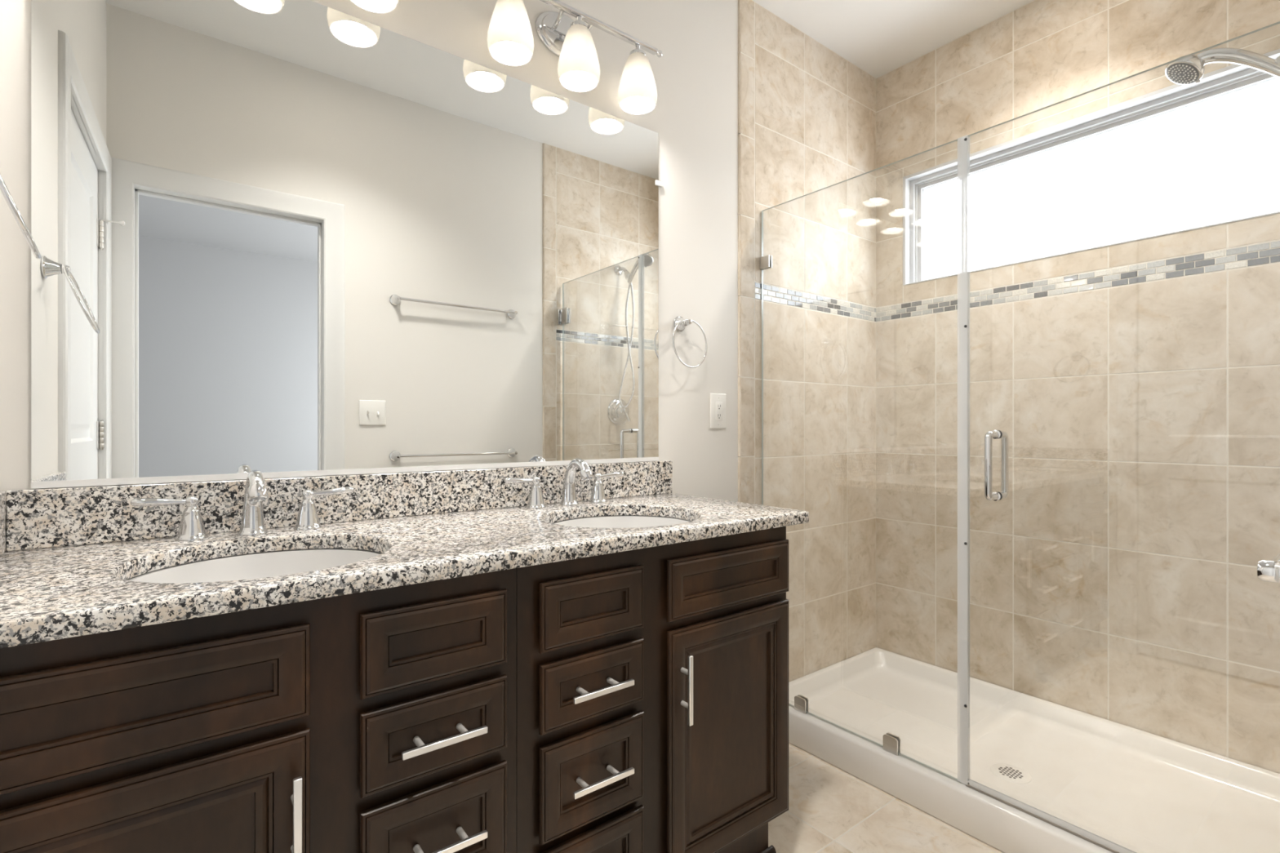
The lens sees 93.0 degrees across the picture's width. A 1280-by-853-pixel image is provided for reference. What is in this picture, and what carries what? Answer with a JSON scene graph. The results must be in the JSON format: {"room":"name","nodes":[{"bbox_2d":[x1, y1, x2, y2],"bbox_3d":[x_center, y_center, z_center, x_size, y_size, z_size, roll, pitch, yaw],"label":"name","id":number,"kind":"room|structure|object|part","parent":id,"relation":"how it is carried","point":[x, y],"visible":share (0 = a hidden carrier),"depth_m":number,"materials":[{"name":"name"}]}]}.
{"room":"bathroom","nodes":[
{"label":"bathroom","id":0,"kind":"room"},
{"bbox_2d":[0,0,875,682],"bbox_3d":[-0.148,-0.214,1.952,3.465,2.928,0.128,0,0,-38],"label":"wall","id":1,"kind":"structure","parent":0,"point":[752,114],"depth_m":2.31,"materials":[{"name":"white paint"}]},
{"bbox_2d":[5,460,672,551],"bbox_3d":[-0.521,0.170,1.581,1.578,0.109,0.020,0,0,-38],"label":"backsplash","id":2,"kind":"structure","parent":1,"relation":"attached to","point":[46,517],"depth_m":1.36,"materials":[{"name":"stone"}]},
{"bbox_2d":[31,0,662,488],"bbox_3d":[-0.525,-0.438,1.583,1.514,1.105,0.010,0,0,-38],"label":"wall mirror","id":3,"kind":"object","parent":1,"relation":"attached to","point":[275,238],"visible":1,"depth_m":1.40,"materials":[{"name":"silver mirror"}]},
{"bbox_2d":[350,0,398,13],"bbox_3d":[-0.798,-1.111,1.284,0.618,0.239,0.151,0,0,-38],"label":"vanity light","id":4,"kind":"object","parent":1,"relation":"attached to","point":[372,6],"visible":1,"depth_m":1.46,"materials":[{"name":"white glass"}]},
{"bbox_2d":[487,0,662,114],"bbox_3d":[-0.184,-1.111,1.758,0.618,0.239,0.151,0,0,-38],"label":"vanity light","id":5,"kind":"object","parent":1,"relation":"attached to","point":[510,41],"visible":1,"depth_m":1.73,"materials":[{"name":"white glass"}]},
{"bbox_3d":[-0.344,-1.067,1.617,0.122,0.151,0.122,0,0,-38],"label":"lamp shade","id":6,"kind":"part","parent":5,"relation":"part of","materials":[{"name":"white glass"}]},
{"bbox_3d":[-0.344,-1.045,1.617,0.060,0.098,0.060,0,0,-38],"label":"bulb","id":7,"kind":"part","parent":5,"relation":"part of","materials":[{"name":"white glass"}]},
{"bbox_3d":[-0.176,-1.067,1.746,0.122,0.151,0.122,0,0,-38],"label":"lamp shade","id":8,"kind":"part","parent":5,"relation":"part of","materials":[{"name":"white glass"}]},
{"bbox_3d":[-0.176,-1.045,1.746,0.060,0.098,0.060,0,0,-38],"label":"bulb","id":9,"kind":"part","parent":5,"relation":"part of","materials":[{"name":"white glass"}]},
{"bbox_3d":[-0.007,-1.067,1.877,0.122,0.151,0.122,0,0,-38],"label":"lamp shade","id":10,"kind":"part","parent":5,"relation":"part of","materials":[{"name":"white glass"}]},
{"bbox_3d":[-0.007,-1.045,1.877,0.060,0.098,0.060,0,0,-38],"label":"bulb","id":11,"kind":"part","parent":5,"relation":"part of","materials":[{"name":"white glass"}]},
{"bbox_2d":[672,315,706,368],"bbox_3d":[0.159,-0.290,2.081,0.166,0.182,0.058,0,0,-38],"label":"towel ring","id":12,"kind":"object","parent":1,"relation":"attached to","point":[680,323],"visible":1,"depth_m":2.08,"materials":[{"name":"silver metal"}]},
{"bbox_3d":[0.154,-0.355,2.077,0.053,0.053,0.058,0,0,-38],"label":"post","id":13,"kind":"part","parent":12,"relation":"part of","materials":[{"name":"silver metal"}]},
{"bbox_2d":[710,393,726,428],"bbox_3d":[0.286,-0.056,2.210,0.080,0.128,0.009,0,0,-38],"label":"electrical outlet","id":14,"kind":"object","parent":1,"relation":"attached to","point":[717,401],"visible":1,"depth_m":2.21,"materials":[{"name":"white plastic"}]},
{"bbox_2d":[715,401,722,420],"bbox_3d":[0.287,-0.056,2.208,0.034,0.068,0.002,0,0,-38],"label":"receptacle","id":15,"kind":"object","parent":14,"relation":"attached to","point":[718,404],"depth_m":2.21,"materials":[{"name":"white plastic"}]},
{"bbox_2d":[768,742,1004,852],"bbox_3d":[0.242,1.210,1.201,3.565,0.120,1.755,0,0,-38],"label":"floor","id":16,"kind":"structure","parent":0,"point":[832,810],"depth_m":1.77,"materials":[{"name":"beige tile"}]},
{"bbox_2d":[0,548,516,852],"bbox_3d":[-0.669,0.704,1.092,0.730,0.893,0.606,0,0,-38],"label":"vanity cabinet","id":17,"kind":"object","parent":16,"relation":"on","point":[380,721],"visible":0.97,"depth_m":0.87,"materials":[{"name":"brown wood"}]},
{"bbox_3d":[-0.640,0.359,0.784,0.379,0.134,0.023,0,0,-38],"label":"drawer","id":18,"kind":"part","parent":17,"relation":"part of","materials":[{"name":"brown wood"}]},
{"bbox_3d":[-0.640,0.719,0.784,0.379,0.543,0.023,0,0,-38],"label":"door","id":19,"kind":"part","parent":17,"relation":"part of","materials":[{"name":"brown wood"}]},
{"bbox_3d":[-0.483,0.572,0.857,0.011,0.150,0.008,0,0,-38],"label":"handle","id":20,"kind":"part","parent":17,"relation":"part of","materials":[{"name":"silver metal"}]},
{"bbox_2d":[0,460,808,648],"bbox_3d":[-0.357,0.186,1.353,1.598,0.140,0.582,0,0,-38],"label":"countertop","id":21,"kind":"structure","parent":17,"relation":"on","point":[68,555],"depth_m":1.19,"materials":[{"name":"stone"}]},
{"bbox_2d":[130,470,354,542],"bbox_3d":[-0.787,0.157,1.241,0.394,0.137,0.145,0,0,-38],"label":"faucet","id":22,"kind":"object","parent":21,"relation":"on","point":[191,528],"visible":1,"depth_m":1.23,"materials":[{"name":"silver metal"}]},
{"bbox_3d":[-0.935,0.146,1.183,0.090,0.017,0.020,0,0,-38],"label":"lever","id":23,"kind":"part","parent":22,"relation":"part of","materials":[{"name":"silver metal"}]},
{"bbox_3d":[-0.896,0.182,1.213,0.055,0.086,0.055,0,0,-38],"label":"valve handle","id":24,"kind":"part","parent":22,"relation":"part of","materials":[{"name":"silver metal"}]},
{"bbox_3d":[-0.785,0.157,1.239,0.056,0.137,0.139,0,0,-38],"label":"spout","id":25,"kind":"part","parent":22,"relation":"part of","materials":[{"name":"silver metal"}]},
{"bbox_3d":[-0.733,0.182,1.339,0.055,0.086,0.055,0,0,-38],"label":"valve handle","id":26,"kind":"part","parent":22,"relation":"part of","materials":[{"name":"silver metal"}]},
{"bbox_3d":[-0.694,0.146,1.369,0.090,0.017,0.020,0,0,-38],"label":"lever","id":27,"kind":"part","parent":22,"relation":"part of","materials":[{"name":"silver metal"}]},
{"bbox_2d":[126,548,382,583],"bbox_3d":[-0.658,0.334,1.071,0.426,0.155,0.398,0,0,-38],"label":"sink","id":28,"kind":"object","parent":21,"relation":"in","point":[275,563],"visible":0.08,"depth_m":1.22,"materials":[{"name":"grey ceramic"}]},
{"bbox_2d":[504,457,624,509],"bbox_3d":[-0.179,0.157,1.710,0.394,0.137,0.145,0,0,-38],"label":"faucet","id":29,"kind":"object","parent":21,"relation":"on","point":[535,500],"visible":1,"depth_m":1.72,"materials":[{"name":"silver metal"}]},
{"bbox_3d":[-0.327,0.146,1.653,0.090,0.017,0.020,0,0,-38],"label":"lever","id":30,"kind":"part","parent":29,"relation":"part of","materials":[{"name":"silver metal"}]},
{"bbox_3d":[-0.288,0.182,1.683,0.055,0.086,0.055,0,0,-38],"label":"valve handle","id":31,"kind":"part","parent":29,"relation":"part of","materials":[{"name":"silver metal"}]},
{"bbox_3d":[-0.177,0.157,1.708,0.056,0.137,0.139,0,0,-38],"label":"spout","id":32,"kind":"part","parent":29,"relation":"part of","materials":[{"name":"silver metal"}]},
{"bbox_3d":[-0.125,0.182,1.808,0.055,0.086,0.055,0,0,-38],"label":"valve handle","id":33,"kind":"part","parent":29,"relation":"part of","materials":[{"name":"silver metal"}]},
{"bbox_3d":[-0.086,0.146,1.838,0.090,0.017,0.020,0,0,-38],"label":"lever","id":34,"kind":"part","parent":29,"relation":"part of","materials":[{"name":"silver metal"}]},
{"bbox_2d":[552,515,691,528],"bbox_3d":[-0.045,0.334,1.544,0.426,0.155,0.398,0,0,-38],"label":"sink","id":35,"kind":"object","parent":21,"relation":"in","point":[603,522],"visible":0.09,"depth_m":1.72,"materials":[{"name":"grey ceramic"}]},
{"bbox_3d":[-0.356,0.691,0.982,0.010,0.010,0.035,0,0,-38],"label":"post","id":36,"kind":"part","parent":17,"relation":"part of","materials":[{"name":"grey metal"}]},
{"bbox_3d":[-0.356,0.513,0.982,0.010,0.010,0.035,0,0,-38],"label":"post","id":37,"kind":"part","parent":17,"relation":"part of","materials":[{"name":"grey metal"}]},
{"bbox_3d":[-0.338,0.357,1.017,0.244,0.131,0.023,0,0,-38],"label":"drawer","id":38,"kind":"part","parent":17,"relation":"part of","materials":[{"name":"brown wood"}]},
{"bbox_3d":[-0.338,0.690,1.017,0.244,0.180,0.023,0,0,-38],"label":"drawer","id":39,"kind":"part","parent":17,"relation":"part of","materials":[{"name":"brown wood"}]},
{"bbox_3d":[-0.338,0.510,1.017,0.244,0.129,0.023,0,0,-38],"label":"drawer","id":40,"kind":"part","parent":17,"relation":"part of","materials":[{"name":"brown wood"}]},
{"bbox_3d":[-0.315,0.513,0.987,0.140,0.011,0.008,0,0,-38],"label":"handle","id":41,"kind":"part","parent":17,"relation":"part of","materials":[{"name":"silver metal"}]},
{"bbox_3d":[-0.315,0.691,0.987,0.140,0.011,0.008,0,0,-38],"label":"handle","id":42,"kind":"part","parent":17,"relation":"part of","materials":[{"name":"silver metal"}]},
{"bbox_3d":[-0.299,0.691,1.026,0.010,0.010,0.035,0,0,-38],"label":"post","id":43,"kind":"part","parent":17,"relation":"part of","materials":[{"name":"grey metal"}]},
{"bbox_3d":[-0.299,0.513,1.026,0.010,0.010,0.035,0,0,-38],"label":"post","id":44,"kind":"part","parent":17,"relation":"part of","materials":[{"name":"grey metal"}]},
{"bbox_2d":[516,515,788,852],"bbox_3d":[-0.070,0.704,1.554,0.780,0.893,0.606,0,0,-38],"label":"vanity cabinet","id":45,"kind":"object","parent":16,"relation":"on","point":[652,682],"visible":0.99,"depth_m":1.32,"materials":[{"name":"brown wood"}]},
{"bbox_3d":[-0.110,0.691,1.173,0.010,0.010,0.035,0,0,-38],"label":"post","id":46,"kind":"part","parent":45,"relation":"part of","materials":[{"name":"grey metal"}]},
{"bbox_3d":[-0.110,0.513,1.173,0.010,0.010,0.035,0,0,-38],"label":"post","id":47,"kind":"part","parent":45,"relation":"part of","materials":[{"name":"grey metal"}]},
{"bbox_3d":[-0.091,0.357,1.207,0.243,0.131,0.023,0,0,-38],"label":"drawer","id":48,"kind":"part","parent":45,"relation":"part of","materials":[{"name":"brown wood"}]},
{"bbox_3d":[-0.091,0.690,1.207,0.243,0.180,0.023,0,0,-38],"label":"drawer","id":49,"kind":"part","parent":45,"relation":"part of","materials":[{"name":"brown wood"}]},
{"bbox_3d":[-0.091,0.510,1.207,0.243,0.129,0.023,0,0,-38],"label":"drawer","id":50,"kind":"part","parent":45,"relation":"part of","materials":[{"name":"brown wood"}]},
{"bbox_3d":[-0.091,0.894,1.207,0.243,0.191,0.023,0,0,-38],"label":"drawer","id":51,"kind":"part","parent":45,"relation":"part of","materials":[{"name":"brown wood"}]},
{"bbox_3d":[-0.068,0.691,1.178,0.140,0.011,0.008,0,0,-38],"label":"handle","id":52,"kind":"part","parent":45,"relation":"part of","materials":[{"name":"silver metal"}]},
{"bbox_3d":[-0.068,0.513,1.178,0.140,0.011,0.008,0,0,-38],"label":"handle","id":53,"kind":"part","parent":45,"relation":"part of","materials":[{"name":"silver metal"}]},
{"bbox_3d":[-0.053,0.691,1.217,0.010,0.010,0.035,0,0,-38],"label":"post","id":54,"kind":"part","parent":45,"relation":"part of","materials":[{"name":"grey metal"}]},
{"bbox_3d":[-0.053,0.513,1.217,0.010,0.010,0.035,0,0,-38],"label":"post","id":55,"kind":"part","parent":45,"relation":"part of","materials":[{"name":"grey metal"}]},
{"bbox_3d":[0.099,0.535,1.328,0.010,0.010,0.026,0,0,-38],"label":"post","id":56,"kind":"part","parent":45,"relation":"part of","materials":[{"name":"grey metal"}]},
{"bbox_3d":[0.099,0.609,1.328,0.010,0.010,0.026,0,0,-38],"label":"post","id":57,"kind":"part","parent":45,"relation":"part of","materials":[{"name":"grey metal"}]},
{"bbox_3d":[0.110,0.572,1.315,0.011,0.150,0.008,0,0,-38],"label":"handle","id":58,"kind":"part","parent":45,"relation":"part of","materials":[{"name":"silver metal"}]},
{"bbox_3d":[0.220,0.359,1.448,0.405,0.134,0.023,0,0,-38],"label":"drawer","id":59,"kind":"part","parent":45,"relation":"part of","materials":[{"name":"brown wood"}]},
{"bbox_3d":[0.220,0.719,1.448,0.405,0.543,0.023,0,0,-38],"label":"door","id":60,"kind":"part","parent":45,"relation":"part of","materials":[{"name":"brown wood"}]},
{"bbox_3d":[0.052,1.140,1.395,0.780,0.020,0.014,0,0,-38],"label":"shoe moulding","id":61,"kind":"part","parent":45,"relation":"part of","materials":[{"name":"brown wood"}]},
{"bbox_2d":[788,647,1279,852],"bbox_3d":[1.236,1.090,1.980,0.832,0.118,1.515,0,0,-38],"label":"shower pan","id":62,"kind":"object","parent":16,"relation":"on","point":[1135,790],"visible":0.93,"depth_m":1.94,"materials":[{"name":"white plastic"}]},
{"bbox_2d":[760,137,967,782],"bbox_3d":[0.707,0.098,2.044,0.023,1.864,0.770,0,0,-38],"label":"screen","id":63,"kind":"object","parent":62,"relation":"on","point":[891,743],"visible":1,"depth_m":1.91,"materials":[{"name":"clear glass"}]},
{"bbox_2d":[752,0,1034,78],"bbox_3d":[0.191,-1.678,1.268,3.765,0.100,1.686,0,0,-38],"label":"ceiling","id":64,"kind":"structure","parent":0,"point":[878,37],"depth_m":2.44,"materials":[{"name":"white paint"}]},
{"bbox_2d":[875,0,1279,773],"bbox_3d":[1.728,-0.214,2.161,0.160,2.928,1.950,0,0,-38],"label":"wall","id":65,"kind":"structure","parent":0,"point":[1133,387],"depth_m":2.18,"materials":[{"name":"beige tile"}]},
{"bbox_2d":[902,48,1279,285],"bbox_3d":[1.632,-0.869,2.283,0.162,0.507,1.260,0,0,-38],"label":"window","id":66,"kind":"structure","parent":65,"relation":"in","point":[1233,79],"depth_m":2.28,"materials":[{"name":"grey plastic"}]},
{"bbox_3d":[0.841,-0.214,0.638,3.425,2.928,0.123,0,0,-38],"label":"wall","id":67,"kind":"structure","parent":0,"visible":0},
{"bbox_2d":[965,21,1279,852],"bbox_3d":[1.168,0.099,1.446,0.122,1.864,0.754,0,0,-38],"label":"shower door","id":68,"kind":"structure","parent":67,"relation":"attached to","point":[989,495],"depth_m":1.65,"materials":[{"name":"clear glass"}]},
{"bbox_3d":[0.987,0.107,1.680,0.122,0.196,0.025,0,0,-38],"label":"handle","id":69,"kind":"part","parent":68,"relation":"part of","materials":[{"name":"silver metal"}]},
{"bbox_2d":[1257,551,1279,582],"bbox_3d":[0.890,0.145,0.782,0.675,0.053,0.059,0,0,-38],"label":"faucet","id":70,"kind":"object","parent":67,"relation":"attached to","point":[1267,571],"visible":1,"depth_m":0.60,"materials":[{"name":"silver metal"}]},
{"bbox_2d":[1275,55,1279,66],"bbox_3d":[1.658,-0.947,1.458,0.186,0.124,0.064,0,0,44],"label":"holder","id":71,"kind":"object","parent":67,"relation":"attached to","point":[1277,60],"visible":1,"depth_m":1.50,"materials":[{"name":"silver metal"}]},
{"bbox_2d":[1164,47,1279,84],"bbox_3d":[1.517,-0.930,1.575,0.084,0.135,0.241,0,0,-38],"label":"shower","id":72,"kind":"object","parent":71,"relation":"attached to","point":[1189,70],"visible":0.98,"depth_m":1.59,"materials":[{"name":"silver metal"}]},
{"bbox_3d":[1.544,-0.930,1.567,0.034,0.134,0.197,0,0,-43],"label":"handle","id":73,"kind":"part","parent":72,"relation":"part of","materials":[{"name":"silver metal"}]},
{"bbox_3d":[-0.717,-0.214,0.396,0.271,2.928,1.856,0,0,-38],"label":"wall","id":74,"kind":"structure","parent":0,"visible":0},
{"bbox_2d":[0,173,41,258],"bbox_3d":[-0.855,-0.316,0.795,0.100,0.174,0.166,0,0,-38],"label":"towel bar","id":75,"kind":"object","parent":74,"relation":"attached to","point":[3,188],"visible":1,"depth_m":0.77,"materials":[{"name":"silver metal"}]}
]}

